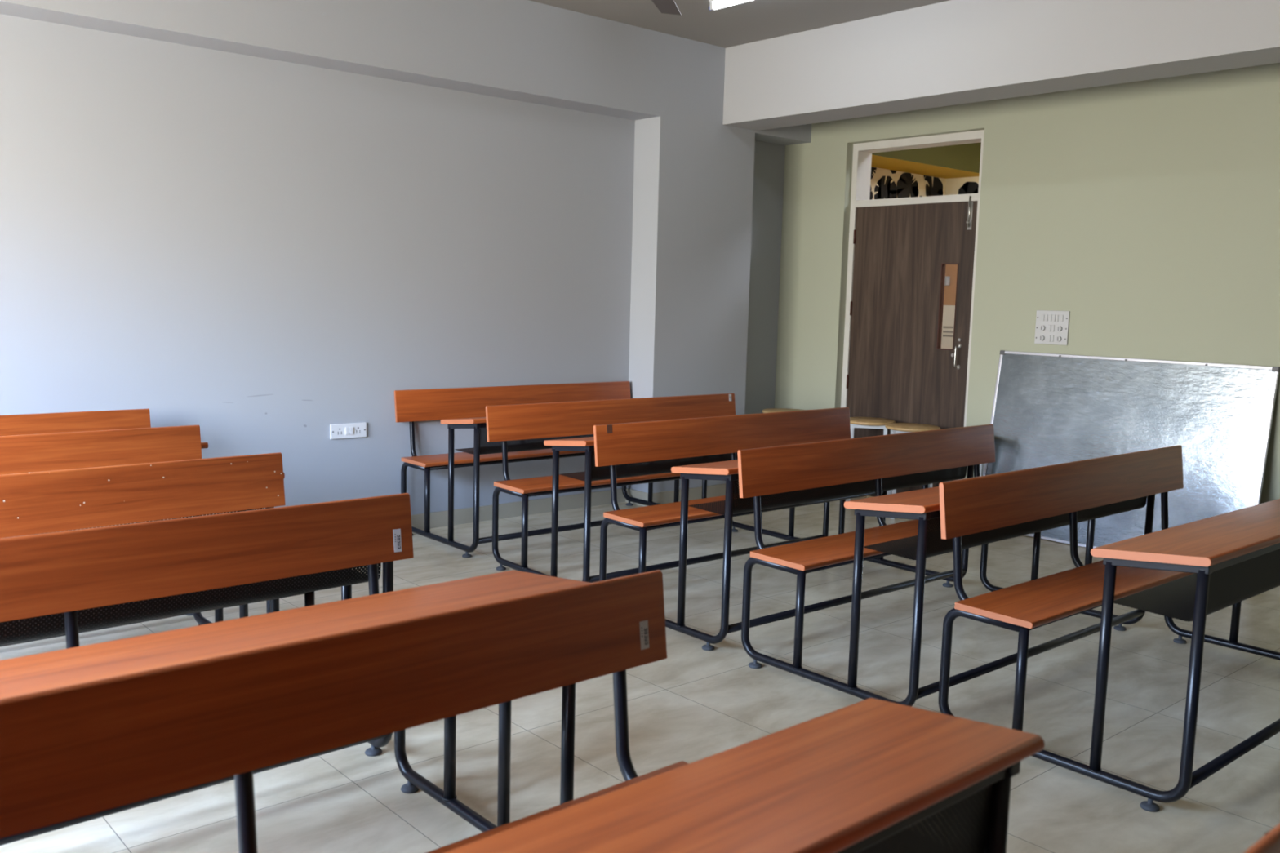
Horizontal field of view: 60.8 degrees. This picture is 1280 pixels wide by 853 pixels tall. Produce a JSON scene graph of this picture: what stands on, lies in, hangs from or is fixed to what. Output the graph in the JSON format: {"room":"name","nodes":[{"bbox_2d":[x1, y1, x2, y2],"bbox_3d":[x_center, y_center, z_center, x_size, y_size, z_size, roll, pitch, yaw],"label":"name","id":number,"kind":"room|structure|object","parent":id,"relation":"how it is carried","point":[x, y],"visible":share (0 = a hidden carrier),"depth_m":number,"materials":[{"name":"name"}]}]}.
{"room":"classroom","nodes":[
{"label":"classroom","id":0,"kind":"room"},
{"bbox_2d":[0,13,785,535],"bbox_3d":[-1.935,-0.877,5.777,8.260,3.062,0.200,-4,9,-41],"label":"wall","id":1,"kind":"structure","parent":0,"point":[255,253],"depth_m":5.79,"materials":[{"name":"grey paint"}]},
{"bbox_2d":[329,422,366,439],"bbox_3d":[-1.619,0.022,6.038,0.215,0.082,0.019,-4,9,-41],"label":"wall socket","id":2,"kind":"object","parent":1,"relation":"attached to","point":[337,431],"visible":1,"depth_m":6.03,"materials":[{"name":"white plastic"}]},
{"bbox_2d":[345,427,349,435],"bbox_3d":[-1.619,0.025,6.031,0.022,0.040,0.008,-4,9,-41],"label":"switch","id":3,"kind":"object","parent":2,"relation":"attached to","point":[347,429],"depth_m":6.03,"materials":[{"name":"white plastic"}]},
{"bbox_2d":[349,426,353,434],"bbox_3d":[-1.601,0.024,6.047,0.022,0.040,0.008,-4,9,-41],"label":"switch","id":4,"kind":"object","parent":2,"relation":"attached to","point":[351,428],"depth_m":6.04,"materials":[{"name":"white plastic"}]},
{"bbox_2d":[0,0,811,145],"bbox_3d":[-1.754,-2.116,5.460,7.800,0.517,0.248,-4,9,-41],"label":"ceiling beam","id":5,"kind":"structure","parent":1,"relation":"attached to","point":[526,51],"depth_m":6.01,"materials":[{"name":"grey paint"}]},
{"bbox_2d":[411,483,725,529],"bbox_3d":[-1.822,0.621,5.780,7.800,0.093,0.260,-4,9,-41],"label":"baseboard","id":6,"kind":"structure","parent":1,"relation":"attached to","point":[461,516],"depth_m":7.02,"materials":[{"name":"tile"}]},
{"bbox_2d":[626,115,755,493],"bbox_3d":[0.351,-0.764,7.521,0.890,2.545,0.248,-4,9,-41],"label":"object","id":7,"kind":"structure","parent":1,"relation":"attached to","point":[693,182],"depth_m":7.31,"materials":[{"name":"grey paint"}]},
{"bbox_2d":[0,496,1279,852],"bbox_3d":[2.536,1.203,2.738,10.730,0.120,11.930,-4,9,-41],"label":"floor","id":8,"kind":"structure","parent":0,"point":[695,704],"depth_m":3.78,"materials":[{"name":"beige tile"}]},
{"bbox_2d":[0,408,208,615],"bbox_3d":[-2.720,0.412,4.296,1.770,0.811,0.867,-4,9,-41],"label":"desk","id":9,"kind":"object","parent":8,"relation":"on","point":[79,421],"visible":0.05,"depth_m":4.90,"materials":[{"name":"brown wood"}]},
{"bbox_2d":[0,425,284,625],"bbox_3d":[-2.194,0.498,3.610,1.744,0.829,0.867,-4,9,-41],"label":"desk","id":10,"kind":"object","parent":8,"relation":"on","point":[28,453],"visible":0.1,"depth_m":4.17,"materials":[{"name":"brown wood"}]},
{"bbox_2d":[5,507,263,537],"bbox_3d":[-2.007,0.311,3.380,1.622,0.166,0.252,-4,9,-41],"label":"shelf","id":11,"kind":"object","parent":10,"relation":"attached to","point":[262,508],"depth_m":3.63,"materials":[{"name":"black metal"}]},
{"bbox_2d":[0,452,393,845],"bbox_3d":[-1.617,0.595,2.918,1.744,0.829,0.867,-5,9,-42],"label":"desk","id":12,"kind":"object","parent":8,"relation":"on","point":[66,500],"visible":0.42,"depth_m":3.27,"materials":[{"name":"brown wood"}]},
{"bbox_2d":[0,563,381,645],"bbox_3d":[-1.426,0.408,2.693,1.622,0.166,0.252,-5,9,-42],"label":"shelf","id":13,"kind":"object","parent":12,"relation":"attached to","point":[11,632],"depth_m":2.78,"materials":[{"name":"black metal"}]},
{"bbox_2d":[0,493,590,832],"bbox_3d":[-1.050,0.691,2.236,1.744,0.829,0.867,-4,9,-41],"label":"desk","id":14,"kind":"object","parent":8,"relation":"on","point":[68,572],"visible":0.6,"depth_m":2.52,"materials":[{"name":"brown wood"}]},
{"bbox_2d":[0,569,1044,852],"bbox_3d":[-0.346,0.803,1.423,1.766,0.835,0.867,-4,9,-41],"label":"desk","id":15,"kind":"object","parent":8,"relation":"on","point":[868,775],"visible":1,"depth_m":1.61,"materials":[{"name":"brown wood"}]},
{"bbox_2d":[857,783,993,852],"bbox_3d":[-0.159,0.619,1.194,1.622,0.166,0.252,-4,9,-41],"label":"shelf","id":16,"kind":"object","parent":15,"relation":"attached to","point":[908,835],"depth_m":1.55,"materials":[{"name":"black metal"}]},
{"bbox_2d":[394,381,707,557],"bbox_3d":[-0.484,0.199,6.509,1.744,0.829,0.867,-4,9,-41],"label":"desk","id":17,"kind":"object","parent":8,"relation":"on","point":[455,407],"visible":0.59,"depth_m":6.29,"materials":[{"name":"brown wood"}]},
{"bbox_2d":[455,427,593,454],"bbox_3d":[-0.299,0.012,6.278,1.622,0.166,0.252,-4,9,-41],"label":"shelf","id":18,"kind":"object","parent":17,"relation":"attached to","point":[535,443],"depth_m":5.81,"materials":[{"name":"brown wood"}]},
{"bbox_2d":[485,393,830,582],"bbox_3d":[0.142,0.302,5.778,1.744,0.829,0.867,-4,9,-40],"label":"desk","id":19,"kind":"object","parent":8,"relation":"on","point":[504,423],"visible":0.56,"depth_m":5.56,"materials":[{"name":"brown wood"}]},
{"bbox_2d":[560,451,737,481],"bbox_3d":[0.323,0.115,5.544,1.622,0.166,0.252,-4,9,-40],"label":"shelf","id":20,"kind":"object","parent":19,"relation":"attached to","point":[630,470],"depth_m":5.15,"materials":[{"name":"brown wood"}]},
{"bbox_2d":[593,407,973,650],"bbox_3d":[0.712,0.399,5.088,1.744,0.829,0.867,-4,9,-40],"label":"desk","id":21,"kind":"object","parent":8,"relation":"on","point":[622,443],"visible":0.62,"depth_m":4.89,"materials":[{"name":"brown wood"}]},
{"bbox_2d":[688,466,967,515],"bbox_3d":[0.895,0.212,4.856,1.622,0.166,0.252,-4,9,-40],"label":"shelf","id":22,"kind":"object","parent":21,"relation":"attached to","point":[739,505],"depth_m":4.63,"materials":[{"name":"black metal"}]},
{"bbox_2d":[762,408,804,413],"bbox_3d":[1.058,0.182,7.957,0.354,0.600,0.354,7,9,40],"label":"round stool","id":23,"kind":"object","parent":8,"relation":"on","point":[770,410],"visible":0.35,"depth_m":7.95,"materials":[{"name":"beige wood"}]},
{"bbox_2d":[845,417,895,501],"bbox_3d":[1.559,0.251,7.491,0.354,0.600,0.354,3,7,13],"label":"round stool","id":24,"kind":"object","parent":8,"relation":"on","point":[855,422],"visible":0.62,"depth_m":7.35,"materials":[{"name":"beige wood"}]},
{"bbox_2d":[884,422,940,519],"bbox_3d":[1.780,0.293,7.182,0.354,0.600,0.354,2,7,5],"label":"round stool","id":25,"kind":"object","parent":8,"relation":"on","point":[895,428],"visible":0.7,"depth_m":7.08,"materials":[{"name":"beige wood"}]},
{"bbox_2d":[737,424,1155,706],"bbox_3d":[1.283,0.492,4.426,1.744,0.829,0.867,-4,9,-41],"label":"desk","id":26,"kind":"object","parent":8,"relation":"on","point":[762,471],"visible":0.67,"depth_m":4.18,"materials":[{"name":"brown wood"}]},
{"bbox_2d":[864,496,1146,560],"bbox_3d":[1.467,0.305,4.194,1.622,0.166,0.252,-4,9,-41],"label":"shelf","id":27,"kind":"object","parent":26,"relation":"attached to","point":[933,538],"depth_m":3.84,"materials":[{"name":"black metal"}]},
{"bbox_2d":[938,444,1279,812],"bbox_3d":[1.871,0.582,3.794,1.744,0.829,0.867,-4,9,-41],"label":"desk","id":28,"kind":"object","parent":8,"relation":"on","point":[1191,571],"visible":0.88,"depth_m":3.43,"materials":[{"name":"brown wood"}]},
{"bbox_2d":[1113,548,1279,622],"bbox_3d":[2.055,0.395,3.563,1.622,0.166,0.252,-4,9,-41],"label":"shelf","id":29,"kind":"object","parent":28,"relation":"attached to","point":[1237,580],"depth_m":3.14,"materials":[{"name":"black metal"}]},
{"bbox_2d":[982,350,1279,548],"bbox_3d":[2.740,0.160,6.311,0.183,1.115,1.609,-4,9,-41],"label":"board","id":30,"kind":"object","parent":8,"relation":"on","point":[1049,409],"visible":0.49,"depth_m":6.20,"materials":[{"name":"silver metal"}]},
{"bbox_2d":[1244,823,1279,852],"bbox_3d":[0.436,0.936,0.495,1.744,0.829,0.867,-4,9,-41],"label":"desk","id":31,"kind":"object","parent":8,"relation":"on","point":[1270,842],"visible":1,"depth_m":1.17,"materials":[{"name":"brown wood"}]},
{"bbox_2d":[529,0,949,48],"bbox_3d":[1.835,-1.875,1.387,8.260,0.150,11.496,-4,9,-41],"label":"ceiling","id":32,"kind":"structure","parent":0,"point":[753,20],"depth_m":6.45,"materials":[{"name":"grey paint"}]},
{"bbox_2d":[651,0,680,14],"bbox_3d":[0.074,-2.039,4.556,1.083,0.362,1.008,-4,9,-41],"label":"ceiling fan","id":33,"kind":"object","parent":32,"relation":"hanging from","point":[667,6],"visible":1,"depth_m":5.12,"materials":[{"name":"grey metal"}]},
{"bbox_2d":[708,0,751,10],"bbox_3d":[0.810,-2.289,5.605,0.044,0.076,1.266,-4,9,-41],"label":"tube light","id":34,"kind":"object","parent":32,"relation":"attached to","point":[713,6],"visible":1,"depth_m":6.00,"materials":[{"name":"grey plastic"}]},
{"bbox_2d":[722,0,1279,130],"bbox_3d":[4.264,-1.725,3.418,0.341,0.500,10.818,-4,9,-41],"label":"ceiling beam","id":35,"kind":"structure","parent":32,"relation":"attached to","point":[951,52],"depth_m":5.91,"materials":[{"name":"grey paint"}]},
{"bbox_2d":[870,166,946,199],"bbox_3d":[1.976,-1.186,9.083,2.000,3.100,0.150,-4,9,-41],"label":"wall","id":36,"kind":"structure","parent":0,"point":[880,172],"depth_m":8.99,"materials":[{"name":"beige paint"}]},
{"bbox_2d":[869,166,978,199],"bbox_3d":[2.421,-1.855,8.565,1.534,0.379,1.063,-4,9,-41],"label":"trim","id":37,"kind":"structure","parent":36,"relation":"attached to","point":[904,188],"depth_m":9.08,"materials":[{"name":"black metal"}]},
{"bbox_2d":[871,142,981,178],"bbox_3d":[2.128,-2.379,8.651,1.800,0.622,0.440,-4,9,-41],"label":"trim","id":38,"kind":"structure","parent":36,"relation":"attached to","point":[956,161],"depth_m":8.71,"materials":[{"name":"yellow paint"}]},
{"bbox_2d":[943,176,978,305],"bbox_3d":[4.828,-0.887,7.186,0.150,3.100,6.500,-4,9,-41],"label":"wall","id":39,"kind":"structure","parent":0,"point":[953,185],"depth_m":9.44,"materials":[{"name":"brown paint"}]},
{"bbox_2d":[944,275,950,285],"bbox_3d":[2.652,-1.266,9.483,0.050,0.080,0.070,-4,9,-41],"label":"junction box","id":40,"kind":"object","parent":39,"relation":"attached to","point":[947,281],"visible":0.5,"depth_m":9.45,"materials":[{"name":"grey plastic"}]},
{"bbox_2d":[941,305,955,348],"bbox_3d":[2.760,-0.799,9.433,0.008,0.490,0.415,-4,9,-41],"label":"poster","id":41,"kind":"object","parent":39,"relation":"attached to","point":[948,311],"visible":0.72,"depth_m":9.51,"materials":[{"name":"white paper"}]},
{"bbox_2d":[774,62,1279,503],"bbox_3d":[4.797,-0.517,4.230,0.230,3.062,11.066,-4,9,-41],"label":"wall","id":42,"kind":"structure","parent":0,"point":[1147,212],"depth_m":6.40,"materials":[{"name":"green paint"}]},
{"bbox_2d":[840,129,984,497],"bbox_3d":[1.891,-0.712,7.551,0.200,2.514,1.085,-4,9,-41],"label":"door","id":43,"kind":"structure","parent":42,"relation":"in","point":[895,366],"depth_m":7.52,"materials":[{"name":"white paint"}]},
{"bbox_2d":[1034,310,1070,345],"bbox_3d":[2.503,-0.603,6.640,0.032,0.206,0.212,-4,9,-41],"label":"board","id":44,"kind":"object","parent":42,"relation":"attached to","point":[1051,327],"visible":1,"depth_m":6.64,"materials":[{"name":"grey plastic"}]},
{"bbox_2d":[1044,314,1048,320],"bbox_3d":[2.482,-0.664,6.661,0.007,0.040,0.018,-4,9,-41],"label":"switch","id":45,"kind":"object","parent":44,"relation":"attached to","point":[1046,315],"depth_m":6.66,"materials":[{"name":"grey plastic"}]},
{"bbox_2d":[1047,334,1050,342],"bbox_3d":[2.495,-0.538,6.657,0.007,0.040,0.018,-4,9,-41],"label":"switch","id":46,"kind":"object","parent":44,"relation":"attached to","point":[1048,335],"depth_m":6.65,"materials":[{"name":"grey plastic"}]},
{"bbox_2d":[1048,314,1051,321],"bbox_3d":[2.498,-0.661,6.643,0.007,0.040,0.018,-4,9,-41],"label":"switch","id":47,"kind":"object","parent":44,"relation":"attached to","point":[1049,315],"depth_m":6.64,"materials":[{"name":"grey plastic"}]},
{"bbox_2d":[1050,335,1053,342],"bbox_3d":[2.510,-0.536,6.641,0.007,0.040,0.018,-4,9,-41],"label":"switch","id":48,"kind":"object","parent":44,"relation":"attached to","point":[1051,336],"depth_m":6.64,"materials":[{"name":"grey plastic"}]},
{"bbox_2d":[1051,324,1054,331],"bbox_3d":[2.512,-0.598,6.633,0.007,0.040,0.018,-4,9,-41],"label":"switch","id":49,"kind":"object","parent":44,"relation":"attached to","point":[1052,326],"depth_m":6.63,"materials":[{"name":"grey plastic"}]},
{"bbox_2d":[1052,315,1055,321],"bbox_3d":[2.514,-0.659,6.625,0.007,0.040,0.018,-4,9,-41],"label":"switch","id":50,"kind":"object","parent":44,"relation":"attached to","point":[1053,316],"depth_m":6.62,"materials":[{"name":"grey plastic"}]},
{"bbox_2d":[1059,315,1063,321],"bbox_3d":[2.547,-0.654,6.588,0.007,0.040,0.018,-4,9,-41],"label":"switch","id":51,"kind":"object","parent":44,"relation":"attached to","point":[1061,317],"depth_m":6.58,"materials":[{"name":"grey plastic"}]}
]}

